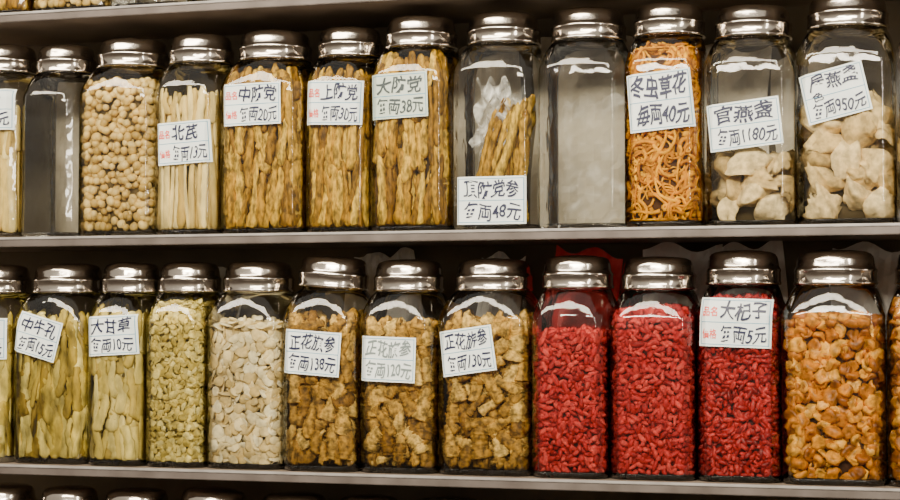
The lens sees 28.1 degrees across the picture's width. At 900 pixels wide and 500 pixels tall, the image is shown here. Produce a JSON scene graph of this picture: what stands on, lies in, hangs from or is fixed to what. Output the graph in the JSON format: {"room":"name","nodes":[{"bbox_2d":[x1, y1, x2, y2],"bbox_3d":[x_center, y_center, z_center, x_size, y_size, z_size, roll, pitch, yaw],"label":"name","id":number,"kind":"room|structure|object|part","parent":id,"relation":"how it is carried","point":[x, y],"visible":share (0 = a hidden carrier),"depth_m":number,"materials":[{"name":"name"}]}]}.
{"room":"herbal medicine shop","nodes":[
{"label":"herbal medicine shop","id":0,"kind":"room"},
{"bbox_2d":[0,0,899,499],"bbox_3d":[0.070,-0.165,2.426,5.000,3.500,0.044,-1,-2,18],"label":"wall","id":1,"kind":"structure","parent":0,"point":[874,59],"depth_m":2.43,"materials":[{"name":"black"}]},
{"bbox_2d":[0,0,893,45],"bbox_3d":[0.031,-0.314,2.311,2.200,0.013,0.208,-1,-2,18],"label":"display shelf","id":2,"kind":"object","parent":1,"relation":"attached to","point":[218,17],"visible":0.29,"depth_m":2.36,"materials":[{"name":"metal"}]},
{"bbox_2d":[0,0,31,12],"bbox_3d":[-0.610,-0.447,2.486,0.116,0.267,0.116,-1,-2,18],"label":"jar","id":3,"kind":"object","parent":2,"relation":"on","point":[6,6],"visible":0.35,"depth_m":2.42,"materials":[{"name":"brown"}]},
{"bbox_3d":[-0.610,-0.439,2.486,0.116,0.250,0.116,-1,-2,18],"label":"glass","id":4,"kind":"part","parent":3,"relation":"part of","materials":[{"name":"clear glass"}]},
{"bbox_2d":[32,0,110,10],"bbox_3d":[-0.495,-0.448,2.453,0.114,0.267,0.116,-1,-2,18],"label":"jar","id":5,"kind":"object","parent":2,"relation":"on","point":[37,5],"visible":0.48,"depth_m":2.40,"materials":[{"name":"clear glass"}]},
{"bbox_2d":[111,0,178,5],"bbox_3d":[-0.386,-0.450,2.418,0.107,0.267,0.116,-1,-2,18],"label":"glass jar","id":6,"kind":"object","parent":2,"relation":"on","point":[113,2],"visible":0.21,"depth_m":2.38,"materials":[{"name":"glass"}]},
{"bbox_2d":[0,223,899,251],"bbox_3d":[0.031,-0.014,2.299,2.200,0.013,0.208,-1,-2,18],"label":"display shelf","id":7,"kind":"object","parent":1,"relation":"attached to","point":[856,231],"visible":1,"depth_m":2.23,"materials":[{"name":"metal"}]},
{"bbox_2d":[0,44,36,236],"bbox_3d":[-0.613,-0.147,2.471,0.103,0.267,0.117,-1,-2,18],"label":"jar","id":8,"kind":"object","parent":7,"relation":"on","point":[17,62],"visible":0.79,"depth_m":2.42,"materials":[{"name":"clear glass"}]},
{"bbox_3d":[-0.613,-0.260,2.477,0.092,0.041,0.092,-1,-2,18],"label":"metal lid","id":9,"kind":"part","parent":8,"relation":"part of","materials":[{"name":"metal"}]},
{"bbox_2d":[21,44,96,236],"bbox_3d":[-0.522,-0.146,2.446,0.083,0.263,0.116,-1,-2,18],"label":"glass jar","id":10,"kind":"object","parent":7,"relation":"on","point":[57,63],"visible":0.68,"depth_m":2.45,"materials":[{"name":"glass"}]},
{"bbox_3d":[-0.522,-0.258,2.451,0.081,0.040,0.081,-1,-2,18],"label":"metal lid","id":11,"kind":"part","parent":10,"relation":"part of","materials":[{"name":"metal"}]},
{"bbox_2d":[78,38,168,235],"bbox_3d":[-0.426,-0.150,2.419,0.114,0.267,0.116,-1,-2,18],"label":"jar","id":12,"kind":"object","parent":7,"relation":"on","point":[116,184],"visible":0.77,"depth_m":2.37,"materials":[{"name":"clear glass"}]},
{"bbox_3d":[-0.426,-0.263,2.424,0.097,0.041,0.097,-1,-2,18],"label":"metal lid","id":13,"kind":"part","parent":12,"relation":"part of","materials":[{"name":"metal"}]},
{"bbox_2d":[154,33,234,234],"bbox_3d":[-0.329,-0.151,2.381,0.091,0.267,0.117,-1,-2,18],"label":"jar","id":14,"kind":"object","parent":7,"relation":"on","point":[187,134],"visible":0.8,"depth_m":2.33,"materials":[{"name":"clear glass"}]},
{"bbox_3d":[-0.329,-0.264,2.387,0.087,0.041,0.087,-1,-2,18],"label":"metal lid","id":15,"kind":"part","parent":14,"relation":"part of","materials":[{"name":"metal"}]},
{"bbox_2d":[220,29,312,233],"bbox_3d":[-0.229,-0.152,2.353,0.116,0.267,0.117,-1,-2,18],"label":"jar","id":16,"kind":"object","parent":7,"relation":"on","point":[262,110],"visible":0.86,"depth_m":2.31,"materials":[{"name":"clear glass"}]},
{"bbox_3d":[-0.228,-0.265,2.358,0.098,0.041,0.098,-1,-2,18],"label":"metal lid","id":17,"kind":"part","parent":16,"relation":"part of","materials":[{"name":"metal"}]},
{"bbox_2d":[305,26,383,231],"bbox_3d":[-0.129,-0.153,2.324,0.089,0.267,0.117,-1,-2,18],"label":"jar","id":18,"kind":"object","parent":7,"relation":"on","point":[338,107],"visible":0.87,"depth_m":2.27,"materials":[{"name":"clear glass"}]},
{"bbox_3d":[-0.129,-0.266,2.329,0.087,0.041,0.087,-1,-2,18],"label":"metal lid","id":19,"kind":"part","parent":18,"relation":"part of","materials":[{"name":"metal"}]},
{"bbox_2d":[370,15,458,230],"bbox_3d":[-0.037,-0.159,2.289,0.106,0.275,0.117,-1,-2,18],"label":"jar","id":20,"kind":"object","parent":7,"relation":"on","point":[412,99],"visible":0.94,"depth_m":2.24,"materials":[{"name":"clear glass"}]},
{"bbox_3d":[-0.036,-0.275,2.294,0.094,0.042,0.094,-1,-2,18],"label":"metal lid","id":21,"kind":"part","parent":20,"relation":"part of","materials":[{"name":"metal"}]},
{"bbox_2d":[459,46,521,229],"bbox_3d":[0.055,-0.150,2.372,0.093,0.248,0.029,-1,-2,17],"label":"paper bag","id":22,"kind":"object","parent":7,"relation":"on","point":[498,67],"visible":0.21,"depth_m":2.37,"materials":[{"name":"white paper"}]},
{"bbox_2d":[453,11,543,229],"bbox_3d":[0.068,-0.160,2.259,0.108,0.275,0.117,-1,-2,18],"label":"jar","id":23,"kind":"object","parent":7,"relation":"on","point":[496,197],"visible":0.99,"depth_m":2.22,"materials":[{"name":"clear glass"}]},
{"bbox_3d":[0.068,-0.276,2.264,0.094,0.042,0.094,-1,-2,18],"label":"metal lid","id":24,"kind":"part","parent":23,"relation":"part of","materials":[{"name":"metal"}]},
{"bbox_2d":[530,35,633,224],"bbox_3d":[0.174,-0.154,2.335,0.143,0.253,0.027,-1,-2,19],"label":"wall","id":25,"kind":"structure","parent":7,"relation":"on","point":[591,110],"depth_m":2.32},
{"bbox_2d":[539,7,628,228],"bbox_3d":[0.172,-0.161,2.229,0.107,0.275,0.116,-1,-2,18],"label":"glass jar","id":26,"kind":"object","parent":7,"relation":"on","point":[573,29],"visible":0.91,"depth_m":2.23,"materials":[{"name":"glass"}]},
{"bbox_3d":[0.172,-0.278,2.234,0.094,0.042,0.094,-1,-2,18],"label":"metal lid","id":27,"kind":"part","parent":26,"relation":"part of","materials":[{"name":"metal"}]},
{"bbox_2d":[624,2,707,226],"bbox_3d":[0.267,-0.163,2.192,0.094,0.275,0.117,-1,-2,18],"label":"jar","id":28,"kind":"object","parent":7,"relation":"on","point":[664,97],"visible":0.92,"depth_m":2.15,"materials":[{"name":"clear glass"}]},
{"bbox_3d":[0.267,-0.279,2.197,0.089,0.042,0.089,-1,-2,18],"label":"metal lid","id":29,"kind":"part","parent":28,"relation":"part of","materials":[{"name":"metal"}]},
{"bbox_2d":[705,44,771,225],"bbox_3d":[0.343,-0.145,2.280,0.130,0.233,0.030,-1,-2,21],"label":"paper bag","id":30,"kind":"object","parent":7,"relation":"on","point":[742,75],"visible":0.15,"depth_m":2.27,"materials":[{"name":"white paper"}]},
{"bbox_2d":[703,4,797,225],"bbox_3d":[0.365,-0.160,2.164,0.107,0.267,0.117,-1,-2,18],"label":"jar","id":31,"kind":"object","parent":7,"relation":"on","point":[744,184],"visible":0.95,"depth_m":2.12,"materials":[{"name":"clear glass"}]},
{"bbox_3d":[0.365,-0.273,2.169,0.094,0.041,0.094,-1,-2,18],"label":"metal lid","id":32,"kind":"part","parent":31,"relation":"part of","materials":[{"name":"metal"}]},
{"bbox_2d":[771,48,859,224],"bbox_3d":[0.459,-0.140,2.243,0.120,0.220,0.030,-1,-2,21],"label":"paper bag","id":33,"kind":"object","parent":7,"relation":"on","point":[782,75],"visible":0.15,"depth_m":2.25,"materials":[{"name":"white paper"}]},
{"bbox_2d":[795,0,898,223],"bbox_3d":[0.472,-0.165,2.133,0.113,0.275,0.117,-1,-2,18],"label":"jar","id":34,"kind":"object","parent":7,"relation":"on","point":[846,133],"visible":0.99,"depth_m":2.09,"materials":[{"name":"clear glass"}]},
{"bbox_3d":[0.472,-0.281,2.139,0.096,0.042,0.096,-1,-2,18],"label":"metal lid","id":35,"kind":"part","parent":34,"relation":"part of","materials":[{"name":"metal"}]},
{"bbox_2d":[895,43,899,222],"bbox_3d":[0.578,-0.165,2.094,0.109,0.272,0.116,-1,-2,18],"label":"jar","id":36,"kind":"object","parent":7,"relation":"on","point":[897,61],"visible":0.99,"depth_m":2.10,"materials":[{"name":"clear glass"}]},
{"bbox_2d":[0,461,899,499],"bbox_3d":[0.031,0.286,2.287,2.200,0.013,0.208,-1,-2,18],"label":"display shelf","id":37,"kind":"object","parent":1,"relation":"attached to","point":[886,491],"visible":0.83,"depth_m":2.19,"materials":[{"name":"metal"}]},
{"bbox_2d":[0,264,31,461],"bbox_3d":[-0.620,0.153,2.467,0.096,0.267,0.117,-1,-2,18],"label":"jar","id":38,"kind":"object","parent":37,"relation":"on","point":[15,280],"visible":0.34,"depth_m":2.42,"materials":[{"name":"clear glass"}]},
{"bbox_3d":[-0.619,0.040,2.472,0.089,0.041,0.089,-1,-2,18],"label":"metal lid","id":39,"kind":"part","parent":38,"relation":"part of","materials":[{"name":"metal"}]},
{"bbox_2d":[13,263,102,463],"bbox_3d":[-0.518,0.151,2.438,0.113,0.267,0.117,-1,-2,18],"label":"jar","id":40,"kind":"object","parent":37,"relation":"on","point":[51,350],"visible":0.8,"depth_m":2.39,"materials":[{"name":"clear glass"}]},
{"bbox_3d":[-0.518,0.038,2.443,0.096,0.041,0.096,-1,-2,18],"label":"metal lid","id":41,"kind":"part","parent":40,"relation":"part of","materials":[{"name":"metal"}]},
{"bbox_2d":[87,262,159,465],"bbox_3d":[-0.426,0.150,2.402,0.082,0.267,0.117,-1,-2,18],"label":"jar","id":42,"kind":"object","parent":37,"relation":"on","point":[116,405],"visible":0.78,"depth_m":2.35,"materials":[{"name":"clear glass"}]},
{"bbox_3d":[-0.425,0.037,2.407,0.080,0.041,0.080,-1,-2,18],"label":"metal lid","id":43,"kind":"part","parent":42,"relation":"part of","materials":[{"name":"metal"}]},
{"bbox_2d":[145,262,221,467],"bbox_3d":[-0.344,0.149,2.380,0.085,0.267,0.116,-1,-2,18],"label":"jar","id":44,"kind":"object","parent":37,"relation":"on","point":[176,329],"visible":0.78,"depth_m":2.33,"materials":[{"name":"clear glass"}]},
{"bbox_3d":[-0.344,0.036,2.385,0.083,0.041,0.083,-1,-2,18],"label":"metal lid","id":45,"kind":"part","parent":44,"relation":"part of","materials":[{"name":"metal"}]},
{"bbox_2d":[206,261,294,469],"bbox_3d":[-0.250,0.148,2.353,0.108,0.267,0.116,-1,-2,18],"label":"jar","id":46,"kind":"object","parent":37,"relation":"on","point":[245,355],"visible":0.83,"depth_m":2.31,"materials":[{"name":"clear glass"}]},
{"bbox_3d":[-0.250,0.035,2.358,0.094,0.041,0.094,-1,-2,18],"label":"metal lid","id":47,"kind":"part","parent":46,"relation":"part of","materials":[{"name":"metal"}]},
{"bbox_2d":[282,255,370,471],"bbox_3d":[-0.151,0.143,2.315,0.102,0.273,0.117,-1,-2,18],"label":"jar","id":48,"kind":"object","parent":37,"relation":"on","point":[321,362],"visible":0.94,"depth_m":2.27,"materials":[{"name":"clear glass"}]},
{"bbox_3d":[-0.149,0.028,2.320,0.092,0.042,0.092,3,-1,18],"label":"metal lid","id":49,"kind":"part","parent":48,"relation":"part of","materials":[{"name":"silver metal"}]},
{"bbox_2d":[344,252,406,318],"bbox_3d":[-0.109,0.142,2.413,0.131,0.279,0.028,-1,-2,21],"label":"paper bag","id":50,"kind":"object","parent":37,"relation":"on","point":[395,307],"visible":0.1,"depth_m":2.41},
{"bbox_2d":[364,247,422,321],"bbox_3d":[-0.063,0.138,2.399,0.113,0.284,0.029,-1,-3,25],"label":"paper bag","id":51,"kind":"object","parent":37,"relation":"on","point":[414,308],"visible":0.15,"depth_m":2.40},
{"bbox_2d":[360,259,447,473],"bbox_3d":[-0.052,0.145,2.287,0.100,0.267,0.117,-1,-2,18],"label":"jar","id":52,"kind":"object","parent":37,"relation":"on","point":[399,357],"visible":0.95,"depth_m":2.24,"materials":[{"name":"clear glass"}]},
{"bbox_3d":[-0.052,0.033,2.292,0.091,0.041,0.091,-1,-2,18],"label":"metal lid","id":53,"kind":"part","parent":52,"relation":"part of","materials":[{"name":"metal"}]},
{"bbox_2d":[438,258,538,475],"bbox_3d":[0.055,0.144,2.256,0.121,0.267,0.117,-1,-2,18],"label":"jar","id":54,"kind":"object","parent":37,"relation":"on","point":[485,362],"visible":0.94,"depth_m":2.21,"materials":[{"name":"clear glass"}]},
{"bbox_3d":[0.055,0.031,2.261,0.100,0.041,0.100,-1,-2,18],"label":"metal lid","id":55,"kind":"part","parent":54,"relation":"part of","materials":[{"name":"metal"}]},
{"bbox_2d":[476,251,525,317],"bbox_3d":[0.057,0.139,2.361,0.087,0.274,0.030,0,-2,8],"label":"paper bag","id":56,"kind":"object","parent":37,"relation":"on","point":[508,303],"visible":0.13,"depth_m":2.36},
{"bbox_2d":[532,255,616,478],"bbox_3d":[0.158,0.141,2.218,0.095,0.270,0.116,-1,-2,18],"label":"jar","id":57,"kind":"object","parent":37,"relation":"on","point":[571,366],"visible":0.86,"depth_m":2.17,"materials":[{"name":"clear glass"}]},
{"bbox_3d":[0.158,0.027,2.222,0.089,0.041,0.089,-1,-2,18],"label":"metal lid","id":58,"kind":"part","parent":57,"relation":"part of","materials":[{"name":"metal"}]},
{"bbox_2d":[552,245,622,330],"bbox_3d":[0.164,0.133,2.308,0.117,0.280,0.031,0,-2,10],"label":"packet","id":59,"kind":"object","parent":37,"relation":"on","point":[576,309],"visible":0.16,"depth_m":2.30,"materials":[{"name":"red"}]},
{"bbox_2d":[609,256,699,480],"bbox_3d":[0.254,0.141,2.190,0.104,0.267,0.116,-1,-2,18],"label":"jar","id":60,"kind":"object","parent":37,"relation":"on","point":[653,348],"visible":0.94,"depth_m":2.14,"materials":[{"name":"clear glass"}]},
{"bbox_3d":[0.255,0.029,2.195,0.093,0.041,0.093,-1,-2,18],"label":"metal lid","id":61,"kind":"part","parent":60,"relation":"part of","materials":[{"name":"metal"}]},
{"bbox_2d":[642,242,722,308],"bbox_3d":[0.290,0.131,2.287,0.114,0.283,0.031,-1,-2,14],"label":"paper bag","id":62,"kind":"object","parent":37,"relation":"on","point":[700,259],"visible":0.08,"depth_m":2.29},
{"bbox_2d":[696,250,784,482],"bbox_3d":[0.353,0.137,2.161,0.099,0.274,0.117,-1,-2,18],"label":"jar","id":63,"kind":"object","parent":37,"relation":"on","point":[739,390],"visible":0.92,"depth_m":2.11,"materials":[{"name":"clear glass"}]},
{"bbox_3d":[0.353,0.021,2.167,0.091,0.042,0.091,-1,-2,18],"label":"metal lid","id":64,"kind":"part","parent":63,"relation":"part of","materials":[{"name":"metal"}]},
{"bbox_2d":[722,241,787,303],"bbox_3d":[0.388,0.128,2.256,0.100,0.286,0.028,-1,-2,21],"label":"paper bag","id":65,"kind":"object","parent":37,"relation":"on","point":[776,247],"visible":0.07,"depth_m":2.26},
{"bbox_2d":[781,250,887,485],"bbox_3d":[0.456,0.136,2.123,0.119,0.272,0.116,-1,-2,18],"label":"jar","id":66,"kind":"object","parent":37,"relation":"on","point":[834,364],"visible":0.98,"depth_m":2.08,"materials":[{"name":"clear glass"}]},
{"bbox_3d":[0.456,0.021,2.128,0.099,0.042,0.099,-1,-2,18],"label":"metal lid","id":67,"kind":"part","parent":66,"relation":"part of","materials":[{"name":"metal"}]},
{"bbox_2d":[831,241,899,314],"bbox_3d":[0.511,0.130,2.217,0.110,0.281,0.028,-1,-2,15],"label":"paper bag","id":68,"kind":"object","parent":37,"relation":"on","point":[843,298],"visible":0.16,"depth_m":2.22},
{"bbox_2d":[886,255,899,485],"bbox_3d":[0.566,0.135,2.091,0.107,0.272,0.116,-1,-2,18],"label":"jar","id":69,"kind":"object","parent":37,"relation":"on","point":[893,314],"visible":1,"depth_m":2.07,"materials":[{"name":"clear glass"}]},
{"bbox_3d":[0.566,0.020,2.096,0.094,0.042,0.094,-1,-2,18],"label":"metal lid","id":70,"kind":"part","parent":69,"relation":"part of","materials":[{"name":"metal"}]},
{"bbox_3d":[0.031,0.585,2.275,2.200,0.013,0.208,-1,-2,18],"label":"display shelf","id":71,"kind":"object","parent":1,"relation":"attached to","visible":0},
{"bbox_2d":[0,482,36,499],"bbox_3d":[-0.612,0.452,2.456,0.108,0.267,0.116,-1,-2,18],"label":"jar","id":72,"kind":"object","parent":71,"relation":"on","point":[8,490],"visible":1,"depth_m":2.44,"materials":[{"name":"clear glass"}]},
{"bbox_2d":[41,485,97,499],"bbox_3d":[-0.512,0.451,2.418,0.082,0.267,0.116,-1,-2,18],"label":"jar","id":73,"kind":"object","parent":71,"relation":"on","point":[63,492],"visible":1,"depth_m":2.40,"materials":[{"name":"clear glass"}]},
{"bbox_2d":[105,487,167,499],"bbox_3d":[-0.416,0.450,2.388,0.095,0.267,0.116,-1,-2,18],"label":"jar","id":74,"kind":"object","parent":71,"relation":"on","point":[128,493],"visible":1,"depth_m":2.37,"materials":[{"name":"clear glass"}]},
{"bbox_2d":[181,486,245,499],"bbox_3d":[-0.311,0.447,2.354,0.102,0.271,0.116,-1,-2,18],"label":"jar","id":75,"kind":"object","parent":71,"relation":"on","point":[205,492],"visible":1,"depth_m":2.33,"materials":[{"name":"silver metal"}]},
{"bbox_2d":[263,491,325,499],"bbox_3d":[-0.202,0.447,2.326,0.099,0.267,0.116,-1,-2,18],"label":"jar","id":76,"kind":"object","parent":71,"relation":"on","point":[289,495],"visible":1,"depth_m":2.31,"materials":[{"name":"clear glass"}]}
]}

